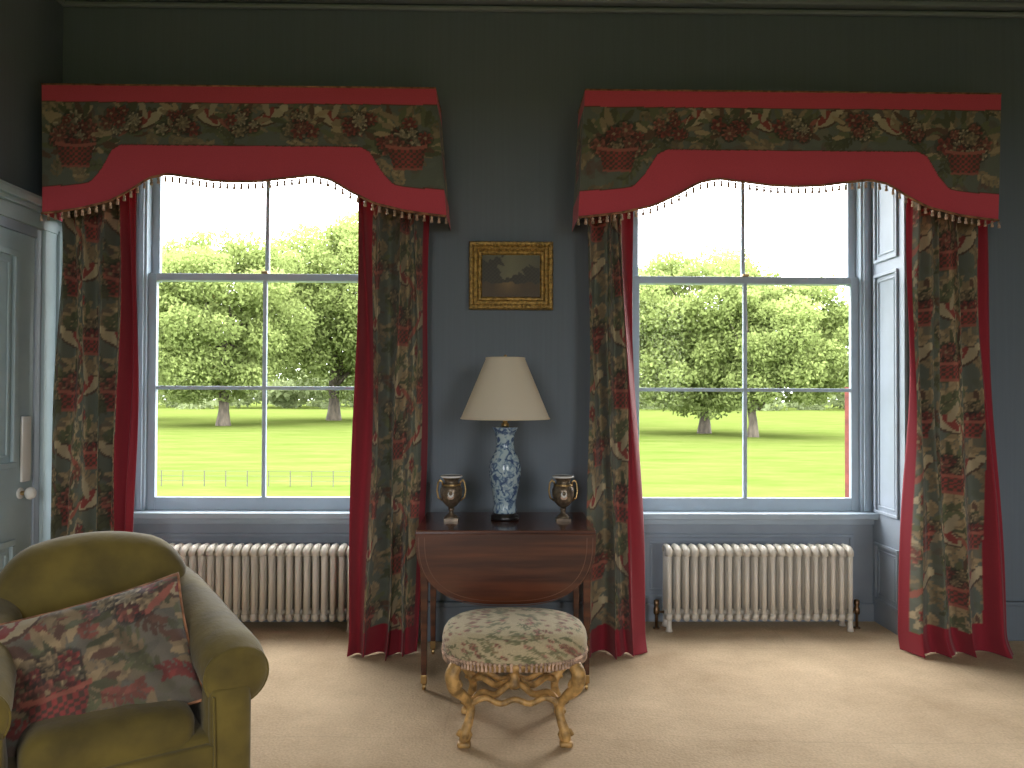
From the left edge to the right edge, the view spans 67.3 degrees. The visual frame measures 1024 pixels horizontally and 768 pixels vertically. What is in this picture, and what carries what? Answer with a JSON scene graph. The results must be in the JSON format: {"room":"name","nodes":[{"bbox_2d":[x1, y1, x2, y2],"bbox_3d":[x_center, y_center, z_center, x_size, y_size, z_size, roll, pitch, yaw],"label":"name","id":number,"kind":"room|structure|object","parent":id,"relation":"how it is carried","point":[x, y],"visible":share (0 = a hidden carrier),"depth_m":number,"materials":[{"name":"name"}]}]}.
{"room":"historic interior","nodes":[
{"label":"historic interior","id":0,"kind":"room"},
{"bbox_2d":[0,0,62,196],"bbox_3d":[-2.610,-0.460,0.715,0.200,3.720,7.300,0,-1,-1],"label":"wall","id":1,"kind":"structure","parent":0,"point":[31,31],"depth_m":4.05,"materials":[{"name":"paint"}]},
{"bbox_2d":[0,179,62,571],"bbox_3d":[-2.498,0.226,3.593,0.116,2.430,1.390,0,-1,-1],"label":"door","id":2,"kind":"structure","parent":1,"relation":"in","point":[31,249],"depth_m":3.98,"materials":[{"name":"paint"}]},
{"bbox_2d":[63,0,1023,602],"bbox_3d":[0.677,-0.391,4.767,6.900,3.720,0.700,0,-1,-1],"label":"wall","id":3,"kind":"structure","parent":0,"point":[510,86],"depth_m":4.42,"materials":[{"name":"paint"}]},
{"bbox_2d":[133,176,357,523],"bbox_3d":[-1.544,-0.355,4.797,1.574,2.432,0.230,0,-1,-1],"label":"window","id":4,"kind":"structure","parent":3,"relation":"in","point":[149,508],"depth_m":4.78,"materials":[{"name":"paint"}]},
{"bbox_2d":[40,83,450,229],"bbox_3d":[-1.407,-1.207,4.204,2.138,0.730,0.379,0,-1,-1],"label":"pelmet","id":5,"kind":"object","parent":3,"relation":"attached to","point":[384,146],"visible":1,"depth_m":4.04,"materials":[{"name":"fabric"}]},
{"bbox_2d":[50,188,138,539],"bbox_3d":[-2.243,-0.044,4.129,0.443,2.973,0.208,0,-1,-3],"label":"curtain","id":6,"kind":"object","parent":5,"relation":"hanging from","point":[96,392],"visible":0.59,"depth_m":4.17,"materials":[{"name":"multicoloured fabric"}]},
{"bbox_2d":[347,197,429,660],"bbox_3d":[-0.658,-0.038,4.153,0.434,2.973,0.239,0,-1,-1],"label":"curtain","id":7,"kind":"object","parent":5,"relation":"hanging from","point":[389,448],"visible":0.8,"depth_m":4.19,"materials":[{"name":"multicoloured fabric"}]},
{"bbox_2d":[469,241,552,309],"bbox_3d":[-0.005,-0.617,4.384,0.478,0.387,0.046,0,-1,-1],"label":"framed painting","id":8,"kind":"object","parent":3,"relation":"attached to","point":[503,275],"visible":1,"depth_m":4.39,"materials":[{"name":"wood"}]},
{"bbox_2d":[136,182,907,634],"bbox_3d":[-0.035,-0.061,4.599,4.625,3.050,0.405,0,-1,-1],"label":"window paneling","id":9,"kind":"structure","parent":3,"relation":"attached to","point":[889,377],"depth_m":4.68,"materials":[{"name":"paint"}]},
{"bbox_2d":[56,0,1023,17],"bbox_3d":[0.744,-2.244,0.943,6.500,0.120,7.000,0,-1,-1],"label":"trim","id":10,"kind":"structure","parent":3,"relation":"attached to","point":[956,5],"depth_m":4.41,"materials":[{"name":"paint"}]},
{"bbox_2d":[418,601,1023,641],"bbox_3d":[0.676,1.351,4.378,6.500,0.225,0.030,0,-1,-1],"label":"baseboard","id":11,"kind":"structure","parent":3,"relation":"attached to","point":[445,610],"depth_m":4.36,"materials":[{"name":"paint"}]},
{"bbox_2d":[633,181,878,524],"bbox_3d":[1.470,-0.343,4.844,1.574,2.432,0.230,0,-1,-1],"label":"window","id":12,"kind":"structure","parent":3,"relation":"in","point":[856,509],"depth_m":4.83,"materials":[{"name":"paint"}]},
{"bbox_2d":[572,89,1001,230],"bbox_3d":[1.479,-1.195,4.249,2.278,0.730,0.380,0,-1,-1],"label":"pelmet","id":13,"kind":"object","parent":3,"relation":"attached to","point":[637,149],"visible":0.98,"depth_m":4.09,"materials":[{"name":"fabric"}]},
{"bbox_2d":[586,211,647,659],"bbox_3d":[0.571,-0.033,4.174,0.343,2.973,0.224,0,-1,-1],"label":"curtain","id":14,"kind":"object","parent":13,"relation":"hanging from","point":[614,483],"visible":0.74,"depth_m":4.21,"materials":[{"name":"multicoloured fabric"}]},
{"bbox_2d":[898,198,1013,658],"bbox_3d":[2.425,-0.025,4.213,0.576,2.973,0.225,0,-1,-1],"label":"curtain","id":15,"kind":"object","parent":13,"relation":"hanging from","point":[952,590],"visible":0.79,"depth_m":4.24,"materials":[{"name":"multicoloured fabric"}]},
{"bbox_2d":[242,621,1023,767],"bbox_3d":[0.730,1.466,0.931,6.900,0.100,7.680,0,-1,-1],"label":"floor","id":16,"kind":"structure","parent":0,"point":[811,694],"depth_m":3.45,"materials":[{"name":"carpet"}]},
{"bbox_2d":[0,531,268,767],"bbox_3d":[-1.379,0.989,2.579,0.914,0.884,0.822,1,-1,-33],"label":"armchair","id":17,"kind":"object","parent":16,"relation":"on","point":[231,665],"visible":0.76,"depth_m":2.45,"materials":[{"name":"green fabric"}]},
{"bbox_2d":[0,572,201,756],"bbox_3d":[-1.327,0.894,2.447,0.646,0.495,0.284,1,-1,-29],"label":"throw pillow","id":18,"kind":"object","parent":17,"relation":"on","point":[130,646],"visible":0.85,"depth_m":2.40,"materials":[{"name":"fabric"}]},
{"bbox_2d":[170,543,348,632],"bbox_3d":[-1.497,1.205,4.581,1.252,0.505,0.158,0,-1,-1],"label":"radiator","id":19,"kind":"object","parent":16,"relation":"on","point":[260,582],"visible":0.69,"depth_m":4.52,"materials":[{"name":"metal"}]},
{"bbox_2d":[415,512,595,689],"bbox_3d":[-0.035,1.074,3.903,0.850,0.759,0.613,0,-1,-1],"label":"table","id":20,"kind":"object","parent":16,"relation":"on","point":[535,557],"visible":0.87,"depth_m":3.60,"materials":[{"name":"brown wood"}]},
{"bbox_2d":[436,474,466,520],"bbox_3d":[-0.309,0.580,3.918,0.113,0.228,0.113,-1,-1,44],"label":"urn","id":21,"kind":"object","parent":20,"relation":"on","point":[451,490],"visible":1,"depth_m":3.88,"materials":[{"name":"brown metal"}]},
{"bbox_2d":[460,355,549,520],"bbox_3d":[-0.035,0.272,3.966,0.464,0.847,0.464,0,-1,-1],"label":"table lamp","id":22,"kind":"object","parent":20,"relation":"on","point":[505,389],"visible":1,"depth_m":3.87,"materials":[{"name":"blue ceramic"}]},
{"bbox_2d":[548,475,577,521],"bbox_3d":[0.261,0.582,3.927,0.113,0.228,0.113,-1,-1,44],"label":"urn","id":23,"kind":"object","parent":20,"relation":"on","point":[562,490],"visible":1,"depth_m":3.90,"materials":[{"name":"brown metal"}]},
{"bbox_2d":[441,607,587,748],"bbox_3d":[0.011,1.207,3.224,0.613,0.474,0.481,0,-1,-1],"label":"footstool","id":24,"kind":"object","parent":16,"relation":"on","point":[489,641],"visible":1,"depth_m":3.06,"materials":[{"name":"beige fabric"}]},
{"bbox_2d":[653,543,859,631],"bbox_3d":[1.473,1.217,4.627,1.252,0.505,0.158,0,-1,-1],"label":"radiator","id":25,"kind":"object","parent":16,"relation":"on","point":[782,582],"visible":1,"depth_m":4.57,"materials":[{"name":"metal"}]},
{"label":"outside","id":26,"kind":"structure","parent":0,"visible":0},
{"bbox_2d":[157,400,844,497],"bbox_3d":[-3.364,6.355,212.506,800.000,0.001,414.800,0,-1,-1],"label":"lawn","id":27,"kind":"structure","parent":26,"point":[795,453],"depth_m":44.33,"materials":[{"name":"green plant"}]},
{"bbox_2d":[158,226,318,425],"bbox_3d":[-31.519,-6.216,81.285,21.609,21.514,19.519,0,-1,-1],"label":"oak tree","id":28,"kind":"object","parent":27,"relation":"on","point":[204,339],"visible":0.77,"depth_m":77.89,"materials":[{"name":"green plant"}]},
{"bbox_2d":[157,470,350,486],"bbox_3d":[-19.960,3.428,28.244,41.034,0.580,0.026,0,-1,0],"label":"fence","id":29,"kind":"object","parent":27,"relation":"on","point":[311,476],"visible":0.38,"depth_m":28.19,"materials":[{"name":"paint"}]},
{"bbox_2d":[241,209,357,420],"bbox_3d":[-21.184,-8.623,99.875,29.520,26.925,25.658,0,-1,-1],"label":"oak tree","id":30,"kind":"object","parent":27,"relation":"on","point":[335,304],"visible":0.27,"depth_m":92.42,"materials":[{"name":"green plant"}]},
{"bbox_2d":[158,357,844,410],"bbox_3d":[2.828,-4.732,200.069,395.071,29.124,68.958,0,-1,-1],"label":"woodland","id":31,"kind":"object","parent":27,"relation":"on","point":[283,398],"visible":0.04,"depth_m":179.01,"materials":[{"name":"green plant"}]},
{"bbox_2d":[638,244,780,433],"bbox_3d":[15.584,-4.238,69.321,18.602,17.584,16.574,0,-1,11],"label":"oak tree","id":32,"kind":"object","parent":27,"relation":"on","point":[671,324],"visible":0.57,"depth_m":64.69,"materials":[{"name":"green plant"}]},
{"bbox_2d":[696,273,848,436],"bbox_3d":[22.329,-2.298,63.214,13.148,13.586,12.389,0,-1,-17],"label":"oak tree","id":33,"kind":"object","parent":27,"relation":"on","point":[807,349],"visible":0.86,"depth_m":60.24,"materials":[{"name":"green plant"}]}
]}

